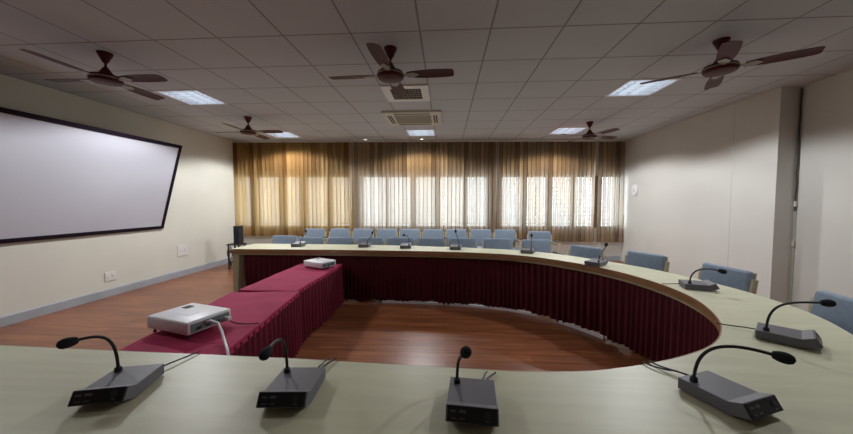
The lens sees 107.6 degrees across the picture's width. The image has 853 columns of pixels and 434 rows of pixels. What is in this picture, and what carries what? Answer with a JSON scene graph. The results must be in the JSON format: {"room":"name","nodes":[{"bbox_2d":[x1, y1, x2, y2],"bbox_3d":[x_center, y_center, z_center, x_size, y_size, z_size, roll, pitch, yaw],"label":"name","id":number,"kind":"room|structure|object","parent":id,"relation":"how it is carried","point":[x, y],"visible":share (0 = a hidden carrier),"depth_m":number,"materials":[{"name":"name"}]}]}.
{"room":"conference room","nodes":[
{"label":"conference room","id":0,"kind":"room"},
{"bbox_2d":[0,74,237,315],"bbox_3d":[-4.978,-0.158,2.911,0.200,2.872,10.000,0,3,4],"label":"wall","id":1,"kind":"structure","parent":0,"point":[200,216],"depth_m":4.90,"materials":[{"name":"beige paint"}]},
{"bbox_2d":[0,107,181,243],"bbox_3d":[-4.596,-0.446,3.867,0.441,1.463,3.300,0,3,4],"label":"projection screen","id":2,"kind":"object","parent":1,"relation":"attached to","point":[59,178],"visible":1,"depth_m":4.07,"materials":[{"name":"fabric"}]},
{"bbox_2d":[104,271,116,281],"bbox_3d":[-4.761,0.891,4.704,0.017,0.135,0.160,0,3,4],"label":"wall socket","id":3,"kind":"object","parent":1,"relation":"attached to","point":[109,276],"visible":1,"depth_m":4.70,"materials":[{"name":"white plastic"}]},
{"bbox_2d":[0,257,231,326],"bbox_3d":[-4.877,1.223,2.846,0.018,0.120,9.350,0,3,4],"label":"baseboard","id":4,"kind":"structure","parent":1,"relation":"attached to","point":[16,317],"depth_m":4.49,"materials":[{"name":"grey paint"}]},
{"bbox_2d":[177,244,187,256],"bbox_3d":[-4.681,0.634,5.976,0.017,0.207,0.233,0,3,4],"label":"switch plate","id":5,"kind":"object","parent":1,"relation":"attached to","point":[182,250],"visible":1,"depth_m":5.97,"materials":[{"name":"white plastic"}]},
{"bbox_2d":[0,261,655,370],"bbox_3d":[-0.072,1.339,2.928,10.300,0.120,10.700,0,3,4],"label":"floor","id":6,"kind":"structure","parent":0,"point":[368,330],"depth_m":3.37,"materials":[{"name":"laminate"}]},
{"bbox_2d":[120,291,301,357],"bbox_3d":[-1.490,1.024,2.266,0.706,0.572,1.515,0,3,-3],"label":"covered table","id":7,"kind":"object","parent":6,"relation":"on","point":[277,313],"visible":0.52,"depth_m":2.27,"materials":[{"name":"red fabric"}]},
{"bbox_2d":[147,303,258,354],"bbox_3d":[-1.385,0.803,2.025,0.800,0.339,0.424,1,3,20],"label":"projector","id":8,"kind":"object","parent":7,"relation":"on","point":[188,319],"visible":0.98,"depth_m":2.00,"materials":[{"name":"white plastic"}]},
{"bbox_2d":[226,243,246,268],"bbox_3d":[-4.064,0.833,6.694,0.280,0.530,0.260,0,3,4],"label":"speaker stand","id":9,"kind":"object","parent":6,"relation":"on","point":[232,244],"visible":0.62,"depth_m":6.60,"materials":[{"name":"grey metal"}]},
{"bbox_2d":[226,243,246,245],"bbox_3d":[-4.064,0.581,6.681,0.280,0.025,0.260,0,3,4],"label":"shelf","id":10,"kind":"object","parent":9,"relation":"attached to","point":[232,244],"depth_m":6.56,"materials":[{"name":"grey metal"}]},
{"bbox_2d":[233,225,243,243],"bbox_3d":[-4.006,0.377,6.645,0.116,0.385,0.166,0,3,4],"label":"loudspeaker","id":11,"kind":"object","parent":9,"relation":"on","point":[237,230],"visible":1,"depth_m":6.57,"materials":[{"name":"black plastic"}]},
{"bbox_2d":[233,227,237,242],"bbox_3d":[-4.011,0.383,6.565,0.100,0.340,0.006,0,3,4],"label":"grille","id":12,"kind":"object","parent":11,"relation":"attached to","point":[235,229],"depth_m":6.56,"materials":[{"name":"black plastic"}]},
{"bbox_2d":[271,235,297,243],"bbox_3d":[-2.517,0.752,5.311,0.510,0.832,0.560,0,3,4],"label":"armchair","id":13,"kind":"object","parent":6,"relation":"on","point":[276,239],"visible":0.14,"depth_m":5.47,"materials":[{"name":"blue fabric"}]},
{"bbox_2d":[238,263,343,341],"bbox_3d":[-1.490,0.955,3.670,0.653,0.576,1.386,0,3,4],"label":"covered table","id":14,"kind":"object","parent":6,"relation":"on","point":[321,290],"visible":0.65,"depth_m":3.49,"materials":[{"name":"red fabric"}]},
{"bbox_2d":[304,258,335,268],"bbox_3d":[-1.341,0.603,4.039,0.428,0.092,0.264,2,3,31],"label":"projector","id":15,"kind":"object","parent":14,"relation":"on","point":[320,263],"visible":1,"depth_m":3.98,"materials":[{"name":"white plastic"}]},
{"bbox_2d":[297,229,325,243],"bbox_3d":[-2.483,0.683,6.730,0.510,0.832,0.560,0,3,4],"label":"armchair","id":16,"kind":"object","parent":6,"relation":"on","point":[310,232],"visible":0.15,"depth_m":6.89,"materials":[{"name":"blue fabric"}]},
{"bbox_2d":[298,237,324,243],"bbox_3d":[-1.969,0.763,5.076,0.510,0.832,0.560,0,3,4],"label":"armchair","id":17,"kind":"object","parent":6,"relation":"on","point":[309,240],"visible":0.11,"depth_m":5.24,"materials":[{"name":"blue fabric"}]},
{"bbox_2d":[323,229,350,238],"bbox_3d":[-1.936,0.683,6.746,0.510,0.832,0.560,0,3,4],"label":"armchair","id":18,"kind":"object","parent":6,"relation":"on","point":[333,232],"visible":0.21,"depth_m":6.91,"materials":[{"name":"blue fabric"}]},
{"bbox_2d":[326,237,354,244],"bbox_3d":[-1.453,0.764,5.044,0.510,0.832,0.560,0,3,4],"label":"armchair","id":19,"kind":"object","parent":6,"relation":"on","point":[331,240],"visible":0.11,"depth_m":5.21,"materials":[{"name":"blue fabric"}]},
{"bbox_2d":[352,229,373,242],"bbox_3d":[-1.421,0.684,6.713,0.510,0.832,0.560,0,3,4],"label":"armchair","id":20,"kind":"object","parent":6,"relation":"on","point":[356,233],"visible":0.2,"depth_m":6.87,"materials":[{"name":"blue fabric"}]},
{"bbox_2d":[355,237,384,244],"bbox_3d":[-0.954,0.766,5.013,0.510,0.832,0.560,0,3,4],"label":"armchair","id":21,"kind":"object","parent":6,"relation":"on","point":[375,240],"visible":0.18,"depth_m":5.18,"materials":[{"name":"blue fabric"}]},
{"bbox_2d":[376,229,397,244],"bbox_3d":[-0.888,0.686,6.680,0.510,0.832,0.560,0,3,4],"label":"armchair","id":22,"kind":"object","parent":6,"relation":"on","point":[385,234],"visible":0.23,"depth_m":6.84,"materials":[{"name":"blue fabric"}]},
{"bbox_2d":[386,238,414,245],"bbox_3d":[-0.445,0.767,4.981,0.510,0.832,0.560,0,3,4],"label":"armchair","id":23,"kind":"object","parent":6,"relation":"on","point":[390,241],"visible":0.18,"depth_m":5.15,"materials":[{"name":"blue fabric"}]},
{"bbox_2d":[397,229,420,245],"bbox_3d":[-0.374,0.687,6.648,0.510,0.832,0.560,0,3,4],"label":"armchair","id":24,"kind":"object","parent":6,"relation":"on","point":[412,233],"visible":0.25,"depth_m":6.81,"materials":[{"name":"blue fabric"}]},
{"bbox_2d":[0,244,852,433],"bbox_3d":[-0.239,0.909,2.819,5.314,0.750,4.121,0,3,4],"label":"conference table","id":25,"kind":"object","parent":6,"relation":"on","point":[671,325],"visible":0.86,"depth_m":1.25,"materials":[{"name":"beige laminate"}]},
{"bbox_2d":[56,335,200,406],"bbox_3d":[-1.113,0.506,1.176,0.245,0.213,0.399,0,3,-3],"label":"microphone unit","id":26,"kind":"object","parent":25,"relation":"on","point":[121,384],"visible":1,"depth_m":1.07,"materials":[{"name":"grey plastic"}]},
{"bbox_2d":[114,366,122,372],"bbox_3d":[-1.137,0.562,1.151,0.024,0.022,0.023,-1,3,-10],"label":"socket","id":27,"kind":"object","parent":26,"relation":"attached to","point":[118,369],"depth_m":1.14,"materials":[{"name":"black plastic"}]},
{"bbox_2d":[256,338,336,407],"bbox_3d":[-0.457,0.507,1.137,0.160,0.213,0.366,0,3,0],"label":"microphone unit","id":28,"kind":"object","parent":25,"relation":"on","point":[293,387],"visible":1,"depth_m":1.04,"materials":[{"name":"grey plastic"}]},
{"bbox_2d":[284,367,290,373],"bbox_3d":[-0.511,0.563,1.145,0.024,0.022,0.023,0,3,0],"label":"socket","id":29,"kind":"object","parent":28,"relation":"attached to","point":[287,370],"depth_m":1.14,"materials":[{"name":"black plastic"}]},
{"bbox_2d":[291,230,306,246],"bbox_3d":[-1.940,0.322,4.729,0.166,0.239,0.276,0,3,1],"label":"microphone unit","id":30,"kind":"object","parent":25,"relation":"on","point":[300,243],"visible":1,"depth_m":4.69,"materials":[{"name":"grey plastic"}]},
{"bbox_2d":[358,231,373,247],"bbox_3d":[-0.908,0.332,4.668,0.185,0.224,0.277,0,3,4],"label":"microphone unit","id":31,"kind":"object","parent":25,"relation":"on","point":[362,244],"visible":1,"depth_m":4.64,"materials":[{"name":"grey plastic"}]},
{"bbox_2d":[400,234,411,248],"bbox_3d":[-0.302,0.351,4.539,0.155,0.199,0.260,0,3,1],"label":"microphone unit","id":32,"kind":"object","parent":25,"relation":"on","point":[403,245],"visible":1,"depth_m":4.48,"materials":[{"name":"grey plastic"}]},
{"bbox_2d":[450,229,461,249],"bbox_3d":[0.413,0.320,4.421,0.155,0.272,0.260,1,3,12],"label":"microphone unit","id":33,"kind":"object","parent":25,"relation":"on","point":[453,246],"visible":1,"depth_m":4.38,"materials":[{"name":"grey plastic"}]},
{"bbox_2d":[445,346,498,426],"bbox_3d":[0.164,0.502,1.060,0.170,0.231,0.329,0,3,9],"label":"microphone unit","id":34,"kind":"object","parent":25,"relation":"on","point":[469,400],"visible":1,"depth_m":0.97,"materials":[{"name":"grey plastic"}]},
{"bbox_2d":[454,377,459,383],"bbox_3d":[0.106,0.566,1.080,0.024,0.022,0.023,0,3,9],"label":"socket","id":35,"kind":"object","parent":34,"relation":"attached to","point":[456,379],"depth_m":1.07,"materials":[{"name":"black plastic"}]},
{"bbox_2d":[520,234,535,253],"bbox_3d":[1.347,0.351,4.125,0.155,0.239,0.319,2,3,32],"label":"microphone unit","id":36,"kind":"object","parent":25,"relation":"on","point":[531,250],"visible":1,"depth_m":4.09,"materials":[{"name":"grey plastic"}]},
{"bbox_2d":[584,242,607,266],"bbox_3d":[1.809,0.394,3.315,0.342,0.231,0.155,-2,4,-38],"label":"microphone unit","id":37,"kind":"object","parent":25,"relation":"on","point":[598,262],"visible":1,"depth_m":3.28,"materials":[{"name":"grey plastic"}]},
{"bbox_2d":[662,268,726,290],"bbox_3d":[2.057,0.464,2.419,0.361,0.177,0.179,1,3,24],"label":"microphone unit","id":38,"kind":"object","parent":25,"relation":"on","point":[706,285],"visible":1,"depth_m":2.36,"materials":[{"name":"grey plastic"}]},
{"bbox_2d":[642,345,795,420],"bbox_3d":[0.982,0.510,1.107,0.161,0.210,0.399,-1,3,-17],"label":"microphone unit","id":39,"kind":"object","parent":25,"relation":"on","point":[732,398],"visible":1,"depth_m":1.01,"materials":[{"name":"grey plastic"}]},
{"bbox_2d":[689,375,697,382],"bbox_3d":[0.932,0.566,1.087,0.024,0.022,0.023,-1,3,-17],"label":"socket","id":40,"kind":"object","parent":39,"relation":"attached to","point":[692,379],"depth_m":1.08,"materials":[{"name":"black plastic"}]},
{"bbox_2d":[717,299,835,348],"bbox_3d":[1.696,0.485,1.538,0.156,0.219,0.393,-2,4,-40],"label":"microphone unit","id":41,"kind":"object","parent":25,"relation":"on","point":[805,339],"visible":1,"depth_m":1.47,"materials":[{"name":"grey plastic"}]},
{"bbox_2d":[416,238,445,246],"bbox_3d":[0.065,0.769,4.950,0.510,0.832,0.560,0,3,4],"label":"armchair","id":42,"kind":"object","parent":6,"relation":"on","point":[436,242],"visible":0.09,"depth_m":5.11,"materials":[{"name":"blue fabric"}]},
{"bbox_2d":[421,229,444,239],"bbox_3d":[0.130,0.689,6.617,0.510,0.832,0.560,0,3,4],"label":"armchair","id":43,"kind":"object","parent":6,"relation":"on","point":[427,233],"visible":0.27,"depth_m":6.78,"materials":[{"name":"blue fabric"}]},
{"bbox_2d":[445,229,468,246],"bbox_3d":[0.637,0.690,6.585,0.510,0.832,0.560,0,3,4],"label":"armchair","id":44,"kind":"object","parent":6,"relation":"on","point":[450,233],"visible":0.32,"depth_m":6.75,"materials":[{"name":"blue fabric"}]},
{"bbox_2d":[382,300,537,316],"bbox_3d":[0.394,1.203,4.207,2.076,0.030,0.176,1,3,15],"label":"cable trunking","id":45,"kind":"object","parent":6,"relation":"on","point":[383,301],"visible":0.97,"depth_m":4.24,"materials":[{"name":"white plastic"}]},
{"bbox_2d":[447,238,476,247],"bbox_3d":[0.572,0.770,4.918,0.510,0.832,0.560,0,3,4],"label":"armchair","id":46,"kind":"object","parent":6,"relation":"on","point":[466,242],"visible":0.13,"depth_m":5.08,"materials":[{"name":"blue fabric"}]},
{"bbox_2d":[469,229,491,247],"bbox_3d":[1.161,0.692,6.553,0.510,0.832,0.560,0,3,4],"label":"armchair","id":47,"kind":"object","parent":6,"relation":"on","point":[479,235],"visible":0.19,"depth_m":6.71,"materials":[{"name":"blue fabric"}]},
{"bbox_2d":[482,238,512,249],"bbox_3d":[1.134,0.773,4.863,0.510,0.832,0.560,0,3,4],"label":"armchair","id":48,"kind":"object","parent":6,"relation":"on","point":[489,243],"visible":0.19,"depth_m":5.03,"materials":[{"name":"blue fabric"}]},
{"bbox_2d":[493,230,521,249],"bbox_3d":[1.667,0.695,6.491,0.510,0.832,0.560,0,3,4],"label":"armchair","id":49,"kind":"object","parent":6,"relation":"on","point":[509,234],"visible":0.46,"depth_m":6.65,"materials":[{"name":"blue fabric"}]},
{"bbox_2d":[520,240,563,254],"bbox_3d":[1.709,0.781,4.707,0.510,0.832,0.560,0,3,4],"label":"armchair","id":50,"kind":"object","parent":6,"relation":"on","point":[544,246],"visible":0.27,"depth_m":4.87,"materials":[{"name":"blue fabric"}]},
{"bbox_2d":[527,231,560,252],"bbox_3d":[2.264,0.714,6.094,0.510,0.832,0.560,0,3,4],"label":"armchair","id":51,"kind":"object","parent":6,"relation":"on","point":[537,235],"visible":0.28,"depth_m":6.25,"materials":[{"name":"blue fabric"}]},
{"bbox_2d":[558,321,604,338],"bbox_3d":[1.702,1.239,3.454,0.045,0.030,0.532,-2,3,-32],"label":"cable trunking","id":52,"kind":"object","parent":6,"relation":"on","point":[598,335],"visible":0.97,"depth_m":3.42,"materials":[{"name":"white plastic"}]},
{"bbox_2d":[568,245,604,258],"bbox_3d":[1.942,0.810,4.088,0.560,0.832,0.510,-1,3,-28],"label":"armchair","id":53,"kind":"object","parent":6,"relation":"on","point":[576,250],"visible":0.17,"depth_m":4.14,"materials":[{"name":"blue fabric"}]},
{"bbox_2d":[624,250,669,271],"bbox_3d":[2.353,0.835,3.574,0.560,0.832,0.510,-1,3,-21],"label":"armchair","id":54,"kind":"object","parent":6,"relation":"on","point":[635,258],"visible":0.14,"depth_m":3.58,"materials":[{"name":"blue fabric"}]},
{"bbox_2d":[697,263,758,293],"bbox_3d":[2.523,0.870,2.853,0.560,0.832,0.510,0,3,-4],"label":"armchair","id":55,"kind":"object","parent":6,"relation":"on","point":[743,280],"visible":0.13,"depth_m":2.77,"materials":[{"name":"blue fabric"}]},
{"bbox_2d":[807,290,852,334],"bbox_3d":[2.394,0.912,1.974,0.560,0.832,0.510,1,3,14],"label":"armchair","id":56,"kind":"object","parent":6,"relation":"on","point":[841,315],"visible":0.14,"depth_m":1.97,"materials":[{"name":"blue fabric"}]},
{"bbox_2d":[0,0,852,140],"bbox_3d":[-0.057,-1.584,2.656,10.800,0.001,10.800,0,3,4],"label":"ceiling","id":57,"kind":"structure","parent":0,"point":[523,69],"depth_m":3.10,"materials":[{"name":"grey tile"}]},
{"bbox_2d":[19,49,167,99],"bbox_3d":[-3.142,-1.455,3.055,0.907,0.296,0.907,-2,4,-41],"label":"ceiling fan","id":58,"kind":"object","parent":57,"relation":"hanging from","point":[104,76],"visible":1,"depth_m":3.03,"materials":[{"name":"brown metal"}]},
{"bbox_2d":[154,90,227,104],"bbox_3d":[-3.257,-1.712,4.354,0.600,0.106,0.600,0,3,4],"label":"ceiling light","id":59,"kind":"object","parent":57,"relation":"attached to","point":[190,97],"visible":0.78,"depth_m":4.37,"materials":[{"name":"white plastic"}]},
{"bbox_2d":[216,116,282,139],"bbox_3d":[-3.058,-1.565,5.352,0.907,0.296,0.907,-2,4,-41],"label":"ceiling fan","id":60,"kind":"object","parent":57,"relation":"hanging from","point":[247,130],"visible":1,"depth_m":5.33,"materials":[{"name":"brown metal"}]},
{"bbox_2d":[265,131,302,137],"bbox_3d":[-3.108,-1.827,6.747,0.600,0.106,0.600,0,3,4],"label":"ceiling light","id":61,"kind":"object","parent":57,"relation":"attached to","point":[286,134],"visible":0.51,"depth_m":6.88,"materials":[{"name":"white plastic"}]},
{"bbox_2d":[232,140,352,235],"bbox_3d":[-3.170,-0.674,7.422,2.843,2.268,0.070,0,3,1],"label":"curtain","id":62,"kind":"object","parent":57,"relation":"hanging from","point":[282,187],"visible":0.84,"depth_m":7.43,"materials":[{"name":"beige fabric"}]},
{"bbox_2d":[329,43,453,96],"bbox_3d":[-0.342,-1.450,2.961,0.907,0.296,0.907,-2,4,-38],"label":"ceiling fan","id":63,"kind":"object","parent":57,"relation":"hanging from","point":[388,73],"visible":1,"depth_m":2.92,"materials":[{"name":"brown metal"}]},
{"bbox_2d":[380,84,429,101],"bbox_3d":[-0.263,-1.647,4.170,0.600,0.018,0.600,0,3,4],"label":"ceiling vent","id":64,"kind":"object","parent":57,"relation":"in","point":[415,92],"visible":0.77,"depth_m":4.17,"materials":[{"name":"white plastic"}]},
{"bbox_2d":[389,89,422,98],"bbox_3d":[-0.263,-1.647,4.170,0.406,0.011,0.406,0,3,4],"label":"grille","id":65,"kind":"object","parent":64,"relation":"attached to","point":[411,93],"depth_m":4.20,"materials":[{"name":"beige"}]},
{"bbox_2d":[381,110,441,125],"bbox_3d":[-0.221,-1.696,5.379,0.960,0.038,0.840,0,3,4],"label":"air conditioner","id":66,"kind":"object","parent":57,"relation":"attached to","point":[408,117],"visible":1,"depth_m":5.25,"materials":[{"name":"beige plastic"}]},
{"bbox_2d":[394,115,431,123],"bbox_3d":[-0.221,-1.688,5.380,0.620,0.016,0.540,0,3,4],"label":"grille","id":67,"kind":"object","parent":66,"relation":"attached to","point":[399,119],"depth_m":5.38,"materials":[{"name":"beige plastic"}]},
{"bbox_2d":[405,129,435,135],"bbox_3d":[-0.114,-1.818,6.560,0.600,0.106,0.600,0,3,4],"label":"ceiling light","id":68,"kind":"object","parent":57,"relation":"attached to","point":[420,132],"visible":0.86,"depth_m":6.65,"materials":[{"name":"white plastic"}]},
{"bbox_2d":[353,140,497,236],"bbox_3d":[-0.028,-0.640,7.382,3.389,2.333,0.069,0,3,1],"label":"curtain","id":69,"kind":"object","parent":57,"relation":"hanging from","point":[399,184],"visible":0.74,"depth_m":7.39,"materials":[{"name":"beige fabric"}]},
{"bbox_2d":[549,127,588,133],"bbox_3d":[2.880,-1.809,6.374,0.600,0.106,0.600,0,3,4],"label":"ceiling light","id":70,"kind":"object","parent":57,"relation":"attached to","point":[560,130],"visible":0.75,"depth_m":6.43,"materials":[{"name":"white plastic"}]},
{"bbox_2d":[563,121,619,141],"bbox_3d":[2.974,-1.581,5.687,0.907,0.296,0.907,1,3,29],"label":"ceiling fan","id":71,"kind":"object","parent":57,"relation":"hanging from","point":[589,135],"visible":1,"depth_m":5.63,"materials":[{"name":"brown metal"}]},
{"bbox_2d":[604,78,682,96],"bbox_3d":[2.731,-1.694,3.981,0.600,0.106,0.600,0,3,4],"label":"ceiling light","id":72,"kind":"object","parent":57,"relation":"attached to","point":[632,87],"visible":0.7,"depth_m":4.04,"materials":[{"name":"white plastic"}]},
{"bbox_2d":[640,37,825,89],"bbox_3d":[2.655,-1.443,2.814,0.907,0.296,0.907,0,3,-8],"label":"ceiling fan","id":73,"kind":"object","parent":57,"relation":"hanging from","point":[724,64],"visible":1,"depth_m":2.68,"materials":[{"name":"brown metal"}]},
{"bbox_2d":[240,141,621,260],"bbox_3d":[0.069,-0.410,7.636,10.500,2.922,0.200,0,3,1],"label":"wall","id":74,"kind":"structure","parent":0,"point":[613,248],"depth_m":7.53,"materials":[{"name":"paint"}]},
{"bbox_2d":[510,176,620,227],"bbox_3d":[3.226,-0.369,7.543,2.828,1.250,0.098,0,3,1],"label":"window","id":75,"kind":"structure","parent":74,"relation":"in","point":[596,177],"depth_m":7.49,"materials":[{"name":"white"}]},
{"bbox_2d":[498,139,596,241],"bbox_3d":[2.826,-0.605,7.344,2.271,2.398,0.070,0,3,1],"label":"curtain","id":76,"kind":"object","parent":75,"relation":"attached to","point":[512,176],"visible":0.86,"depth_m":7.36,"materials":[{"name":"brown fabric"}]},
{"bbox_2d":[510,191,615,223],"bbox_3d":[3.227,-0.371,7.585,2.827,1.072,0.012,0,3,1],"label":"grille","id":77,"kind":"object","parent":75,"relation":"attached to","point":[615,191],"depth_m":7.58,"materials":[{"name":"silver metal"}]},
{"bbox_2d":[596,139,626,241],"bbox_3d":[4.337,-0.601,7.324,0.629,2.405,0.069,0,3,1],"label":"curtain","id":78,"kind":"object","parent":75,"relation":"attached to","point":[605,171],"visible":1,"depth_m":7.34,"materials":[{"name":"brown fabric"}]},
{"bbox_2d":[604,256,619,260],"bbox_3d":[0.043,0.995,7.596,9.250,0.120,0.015,0,3,1],"label":"baseboard","id":79,"kind":"structure","parent":74,"relation":"attached to","point":[609,258],"depth_m":7.53,"materials":[{"name":"grey paint"}]},
{"bbox_2d":[621,69,852,311],"bbox_3d":[4.733,-0.143,2.607,0.678,2.872,10.600,0,3,4],"label":"wall","id":80,"kind":"structure","parent":0,"point":[717,186],"depth_m":4.24,"materials":[{"name":"paint"}]},
{"bbox_2d":[631,184,637,195],"bbox_3d":[4.646,-0.597,6.974,0.042,0.260,0.203,0,3,4],"label":"clock","id":81,"kind":"object","parent":80,"relation":"attached to","point":[634,190],"visible":1,"depth_m":6.94,"materials":[{"name":"white plastic"}]},
{"bbox_2d":[789,88,802,304],"bbox_3d":[4.700,-0.219,3.974,0.028,2.793,0.028,0,3,4],"label":"cable conduit","id":82,"kind":"object","parent":80,"relation":"attached to","point":[801,93],"visible":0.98,"depth_m":3.96,"materials":[{"name":"grey plastic"}]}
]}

